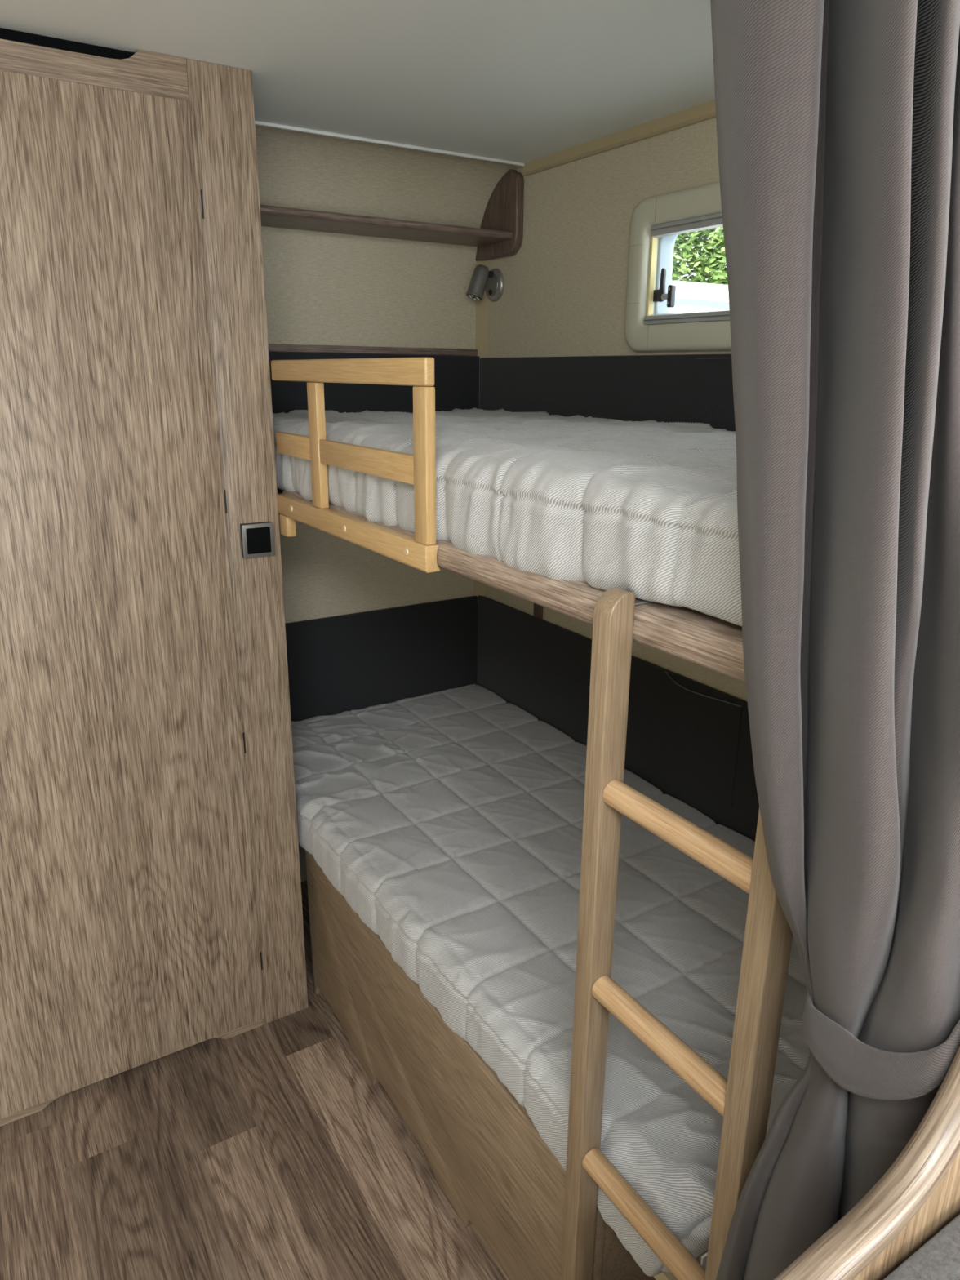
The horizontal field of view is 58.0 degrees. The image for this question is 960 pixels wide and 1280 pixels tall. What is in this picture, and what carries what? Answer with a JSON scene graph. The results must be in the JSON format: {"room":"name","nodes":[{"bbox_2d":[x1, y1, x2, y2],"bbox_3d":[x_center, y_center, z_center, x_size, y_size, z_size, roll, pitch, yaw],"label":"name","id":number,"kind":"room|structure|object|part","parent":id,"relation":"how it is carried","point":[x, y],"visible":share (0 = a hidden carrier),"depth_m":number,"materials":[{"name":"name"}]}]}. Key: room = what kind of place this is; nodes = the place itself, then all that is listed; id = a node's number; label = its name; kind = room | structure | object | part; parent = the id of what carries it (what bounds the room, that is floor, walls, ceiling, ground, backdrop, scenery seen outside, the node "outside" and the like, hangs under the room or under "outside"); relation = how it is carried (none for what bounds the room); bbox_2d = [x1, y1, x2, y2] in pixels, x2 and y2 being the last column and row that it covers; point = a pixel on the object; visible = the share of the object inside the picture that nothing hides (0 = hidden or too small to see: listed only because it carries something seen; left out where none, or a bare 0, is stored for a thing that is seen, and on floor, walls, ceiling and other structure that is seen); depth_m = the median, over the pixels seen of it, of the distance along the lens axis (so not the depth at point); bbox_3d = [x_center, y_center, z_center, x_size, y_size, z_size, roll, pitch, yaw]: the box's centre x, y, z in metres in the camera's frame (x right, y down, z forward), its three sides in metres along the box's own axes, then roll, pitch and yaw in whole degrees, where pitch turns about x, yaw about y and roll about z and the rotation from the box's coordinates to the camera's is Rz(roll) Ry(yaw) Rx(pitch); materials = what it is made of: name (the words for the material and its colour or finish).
{"room":"camper van interior","nodes":[
{"label":"camper van interior","id":0,"kind":"room"},
{"bbox_2d":[0,880,508,1279],"bbox_3d":[0.215,1.359,0.572,2.259,0.020,4.404,-10,20,-31],"label":"floor","id":1,"kind":"structure","parent":0,"point":[268,1151],"depth_m":1.64,"materials":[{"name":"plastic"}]},
{"bbox_2d":[0,27,308,1126],"bbox_3d":[-1.039,-0.025,1.680,1.194,1.950,0.513,-10,20,-31],"label":"wardrobe","id":2,"kind":"object","parent":1,"relation":"on","point":[151,898],"visible":1,"depth_m":1.60,"materials":[{"name":"brown wood"}]},
{"bbox_3d":[-0.901,-0.866,1.210,0.962,0.064,0.018,-10,20,-31],"label":"rail","id":3,"kind":"part","parent":2,"relation":"part of","materials":[{"name":"brown wood"}]},
{"bbox_3d":[-0.917,0.909,1.759,0.962,0.120,0.018,-10,20,-31],"label":"rail","id":4,"kind":"part","parent":2,"relation":"part of","materials":[{"name":"brown wood"}]},
{"bbox_3d":[-0.441,-0.198,1.708,0.060,0.066,0.004,-10,20,-31],"label":"lock plate","id":5,"kind":"part","parent":2,"relation":"part of","materials":[{"name":"black plastic"}]},
{"bbox_2d":[305,849,707,1279],"bbox_3d":[0.108,0.716,1.948,0.759,0.394,1.670,-10,20,-31],"label":"bunk","id":6,"kind":"object","parent":1,"relation":"on","point":[482,1148],"visible":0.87,"depth_m":1.52,"materials":[{"name":"brown wood"}]},
{"bbox_2d":[291,684,809,1276],"bbox_3d":[0.110,0.468,1.858,0.762,0.172,1.702,-10,20,-31],"label":"mattress","id":7,"kind":"object","parent":6,"relation":"on","point":[450,821],"visible":0.68,"depth_m":1.58,"materials":[{"name":"fabric"}]},
{"bbox_3d":[0.122,0.545,1.903,0.731,0.024,1.670,-10,20,-31],"label":"board","id":8,"kind":"part","parent":6,"relation":"part of","materials":[{"name":"beige wood"}]},
{"bbox_2d":[560,586,792,1279],"bbox_3d":[0.210,0.571,0.984,0.070,1.244,0.260,-10,20,-31],"label":"ladder","id":9,"kind":"object","parent":1,"relation":"on","point":[743,1100],"visible":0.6,"depth_m":0.91,"materials":[{"name":"brown wood"}]},
{"bbox_3d":[0.133,0.544,1.069,0.033,1.244,0.028,-10,20,-31],"label":"post","id":10,"kind":"part","parent":9,"relation":"part of","materials":[{"name":"brown wood"}]},
{"bbox_3d":[0.256,0.603,0.881,0.033,1.244,0.028,-10,20,-31],"label":"post","id":11,"kind":"part","parent":9,"relation":"part of","materials":[{"name":"brown wood"}]},
{"bbox_2d":[773,1045,959,1279],"bbox_3d":[0.257,0.636,0.585,0.480,1.355,0.020,-10,20,-31],"label":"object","id":12,"kind":"object","parent":1,"relation":"on","point":[918,1195],"visible":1,"depth_m":0.45,"materials":[{"name":"brown wood"}]},
{"bbox_3d":[0.257,0.641,0.587,0.480,1.345,0.017,-10,20,-31],"label":"panel","id":13,"kind":"part","parent":12,"relation":"part of","materials":[{"name":"brown wood"}]},
{"bbox_2d":[883,1213,959,1279],"bbox_3d":[0.426,0.587,0.593,0.750,0.607,0.118,-10,20,-31],"label":"bench cushion","id":14,"kind":"object","parent":12,"relation":"attached to","point":[939,1258],"visible":1,"depth_m":0.44,"materials":[{"name":"grey fabric"}]},
{"bbox_2d":[0,0,715,163],"bbox_3d":[0.277,-0.497,-0.108,2.229,0.030,4.185,-10,20,-31],"label":"ceiling","id":15,"kind":"structure","parent":0,"point":[518,81],"depth_m":1.42,"materials":[{"name":"metal"}]},
{"bbox_2d":[710,0,959,1279],"bbox_3d":[0.222,0.270,0.701,0.128,1.865,0.416,-6,18,-20],"label":"curtain","id":16,"kind":"object","parent":15,"relation":"hanging from","point":[837,122],"visible":0.9,"depth_m":0.53,"materials":[{"name":"grey fabric"}]},
{"bbox_2d":[802,988,959,1100],"bbox_3d":[0.271,0.213,0.535,0.126,0.187,0.138,9,19,25],"label":"tieback","id":17,"kind":"object","parent":16,"relation":"attached to","point":[859,1068],"visible":0.98,"depth_m":0.52,"materials":[{"name":"grey fabric"}]},
{"bbox_2d":[255,124,520,882],"bbox_3d":[-0.900,-0.128,1.963,2.229,1.980,0.233,-10,20,-31],"label":"wall","id":18,"kind":"structure","parent":0,"point":[322,288],"depth_m":2.21,"materials":[{"name":"beige paint"}]},
{"bbox_2d":[268,343,477,355],"bbox_3d":[-0.338,-0.750,2.236,0.778,0.018,0.010,-10,20,-31],"label":"trim","id":19,"kind":"structure","parent":18,"relation":"attached to","point":[272,348],"depth_m":2.26,"materials":[{"name":"wood"}]},
{"bbox_2d":[268,351,479,413],"bbox_3d":[-0.332,-0.647,2.272,0.795,0.198,0.012,-10,20,-31],"label":"pad","id":20,"kind":"object","parent":18,"relation":"attached to","point":[456,378],"visible":0.31,"depth_m":2.31,"materials":[{"name":"grey fabric"}]},
{"bbox_2d":[284,595,477,721],"bbox_3d":[-0.338,0.096,2.502,0.795,0.363,0.012,-10,20,-31],"label":"wall panel","id":21,"kind":"object","parent":18,"relation":"attached to","point":[336,664],"visible":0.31,"depth_m":2.51,"materials":[{"name":"grey fabric"}]},
{"bbox_2d":[254,120,524,166],"bbox_3d":[-0.337,-1.098,1.878,1.068,0.007,0.010,-10,20,-31],"label":"trim","id":22,"kind":"structure","parent":18,"relation":"attached to","point":[256,122],"depth_m":1.95,"materials":[{"name":"white plastic"}]},
{"bbox_2d":[259,168,524,261],"bbox_3d":[-0.278,-1.048,2.065,0.794,0.198,0.198,-10,20,-31],"label":"wall shelf","id":23,"kind":"object","parent":18,"relation":"attached to","point":[500,233],"visible":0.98,"depth_m":2.16,"materials":[{"name":"wood"}]},
{"bbox_3d":[0.049,-1.105,2.260,0.024,0.198,0.197,-10,20,-31],"label":"panel","id":24,"kind":"part","parent":23,"relation":"part of","materials":[{"name":"wood"}]},
{"bbox_2d":[484,117,747,702],"bbox_3d":[1.166,0.236,0.848,0.030,1.980,4.414,-10,20,-31],"label":"wall","id":25,"kind":"structure","parent":0,"point":[564,294],"depth_m":2.02,"materials":[{"name":"beige paint"}]},
{"bbox_2d":[473,260,488,596],"bbox_3d":[0.002,-0.574,2.500,0.019,0.970,0.034,-10,20,-31],"label":"trim","id":26,"kind":"structure","parent":25,"relation":"attached to","point":[482,306],"depth_m":2.41,"materials":[{"name":"beige plastic"}]},
{"bbox_2d":[466,264,504,302],"bbox_3d":[0.001,-0.953,2.313,0.098,0.088,0.084,-10,20,-31],"label":"reading lamp","id":27,"kind":"object","parent":25,"relation":"attached to","point":[492,281],"visible":1,"depth_m":2.30,"materials":[{"name":"silver metal"}]},
{"bbox_3d":[0.032,-0.956,2.333,0.004,0.060,0.060,-10,20,-31],"label":"dish","id":28,"kind":"part","parent":27,"relation":"part of","materials":[{"name":"grey metal"}]},
{"bbox_2d":[276,488,745,683],"bbox_3d":[0.168,-0.223,1.567,0.764,0.040,1.870,-10,20,-31],"label":"bunk","id":29,"kind":"object","parent":25,"relation":"attached to","point":[713,643],"visible":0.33,"depth_m":0.89,"materials":[{"name":"brown wood"}]},
{"bbox_3d":[0.178,-0.217,1.576,0.740,0.020,1.870,-10,20,-31],"label":"board","id":30,"kind":"part","parent":29,"relation":"part of","materials":[{"name":"black"}]},
{"bbox_2d":[271,357,439,573],"bbox_3d":[-0.229,-0.294,1.441,0.027,0.331,0.612,-10,20,-31],"label":"guard rail","id":31,"kind":"object","parent":29,"relation":"attached to","point":[419,551],"visible":1,"depth_m":1.34,"materials":[{"name":"brown wood"}]},
{"bbox_3d":[-0.343,-0.362,1.612,0.013,0.040,0.180,-10,20,-31],"label":"rail","id":32,"kind":"part","parent":31,"relation":"part of","materials":[{"name":"brown wood"}]},
{"bbox_3d":[-0.284,-0.341,1.520,0.016,0.214,0.041,-10,20,-31],"label":"post","id":33,"kind":"part","parent":31,"relation":"part of","materials":[{"name":"brown wood"}]},
{"bbox_3d":[-0.228,-0.434,1.398,0.016,0.037,0.610,-10,20,-31],"label":"rail","id":34,"kind":"part","parent":31,"relation":"part of","materials":[{"name":"brown wood"}]},
{"bbox_3d":[-0.180,-0.283,1.363,0.013,0.040,0.352,-10,20,-31],"label":"rail","id":35,"kind":"part","parent":31,"relation":"part of","materials":[{"name":"brown wood"}]},
{"bbox_3d":[-0.077,-0.241,1.204,0.016,0.214,0.037,-10,20,-31],"label":"post","id":36,"kind":"part","parent":31,"relation":"part of","materials":[{"name":"brown wood"}]},
{"bbox_2d":[272,408,742,626],"bbox_3d":[0.157,-0.302,1.553,0.764,0.162,1.856,-10,20,-31],"label":"mattress","id":37,"kind":"object","parent":29,"relation":"on","point":[647,509],"visible":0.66,"depth_m":1.05,"materials":[{"name":"fabric"}]},
{"bbox_2d":[533,603,542,619],"bbox_3d":[0.162,-0.244,2.343,0.006,0.384,0.037,-10,20,-31],"label":"trim","id":38,"kind":"structure","parent":25,"relation":"attached to","point":[538,610],"depth_m":2.39,"materials":[{"name":"metal"}]},
{"bbox_2d":[479,353,735,431],"bbox_3d":[0.518,-0.453,1.679,0.017,0.194,1.953,-10,20,-31],"label":"wall panel","id":39,"kind":"object","parent":25,"relation":"attached to","point":[677,388],"visible":0.32,"depth_m":1.97,"materials":[{"name":"grey fabric"}]},
{"bbox_2d":[476,595,759,840],"bbox_3d":[0.511,0.286,1.907,0.017,0.367,1.953,-10,20,-31],"label":"wall panel","id":40,"kind":"object","parent":25,"relation":"attached to","point":[689,739],"visible":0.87,"depth_m":2.06,"materials":[{"name":"grey fabric"}]},
{"bbox_2d":[521,99,715,176],"bbox_3d":[0.575,-0.944,1.442,0.014,0.027,1.759,-10,20,-31],"label":"trim","id":41,"kind":"structure","parent":25,"relation":"attached to","point":[705,111],"depth_m":1.84,"materials":[{"name":"beige wood"}]},
{"bbox_2d":[624,181,731,352],"bbox_3d":[0.535,-0.706,1.626,0.082,0.308,0.698,-10,20,-31],"label":"window","id":42,"kind":"structure","parent":25,"relation":"in","point":[656,223],"depth_m":1.81,"materials":[{"name":"beige plastic"}]},
{"bbox_3d":[0.388,-0.756,1.845,0.008,0.067,0.018,-10,20,-31],"label":"latch lever","id":43,"kind":"part","parent":42,"relation":"part of","materials":[{"name":"grey plastic"}]},
{"bbox_3d":[0.554,-0.708,1.634,0.040,0.208,0.605,-10,20,-31],"label":"sash","id":44,"kind":"part","parent":42,"relation":"part of","materials":[{"name":"white plastic"}]},
{"bbox_3d":[0.404,-0.726,1.828,0.012,0.044,0.012,-10,20,-31],"label":"latch plate","id":45,"kind":"part","parent":42,"relation":"part of","materials":[{"name":"grey plastic"}]},
{"bbox_3d":[0.519,-0.619,1.639,0.029,0.022,0.585,-10,20,-31],"label":"blind rail","id":46,"kind":"part","parent":42,"relation":"part of","materials":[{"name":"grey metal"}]},
{"bbox_3d":[0.522,-0.784,1.586,0.024,0.022,0.582,-10,20,-31],"label":"blind rail","id":47,"kind":"part","parent":42,"relation":"part of","materials":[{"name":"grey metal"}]},
{"label":"outside","id":48,"kind":"structure","parent":0,"visible":0},
{"bbox_3d":[3.055,-1.140,10.300,28.000,0.050,30.000,-10,20,-31],"label":"ground","id":49,"kind":"structure","parent":48,"visible":0},
{"bbox_2d":[671,226,728,284],"bbox_3d":[3.037,-4.655,12.642,4.066,5.280,3.095,-12,21,-35],"label":"leafy tree","id":50,"kind":"object","parent":49,"relation":"on","point":[716,260],"visible":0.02,"depth_m":11.20,"materials":[{"name":"green plant"}]},
{"bbox_2d":[670,280,729,313],"bbox_3d":[2.751,-2.232,9.256,5.650,2.630,2.210,-10,20,-31],"label":"caravan","id":51,"kind":"object","parent":49,"relation":"on","point":[690,296],"visible":0.05,"depth_m":7.12,"materials":[{"name":"white paint"}]},
{"bbox_3d":[1.990,-2.754,7.235,1.760,0.147,0.011,-10,20,-31],"label":"arched trim","id":52,"kind":"part","parent":51,"relation":"part of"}
]}

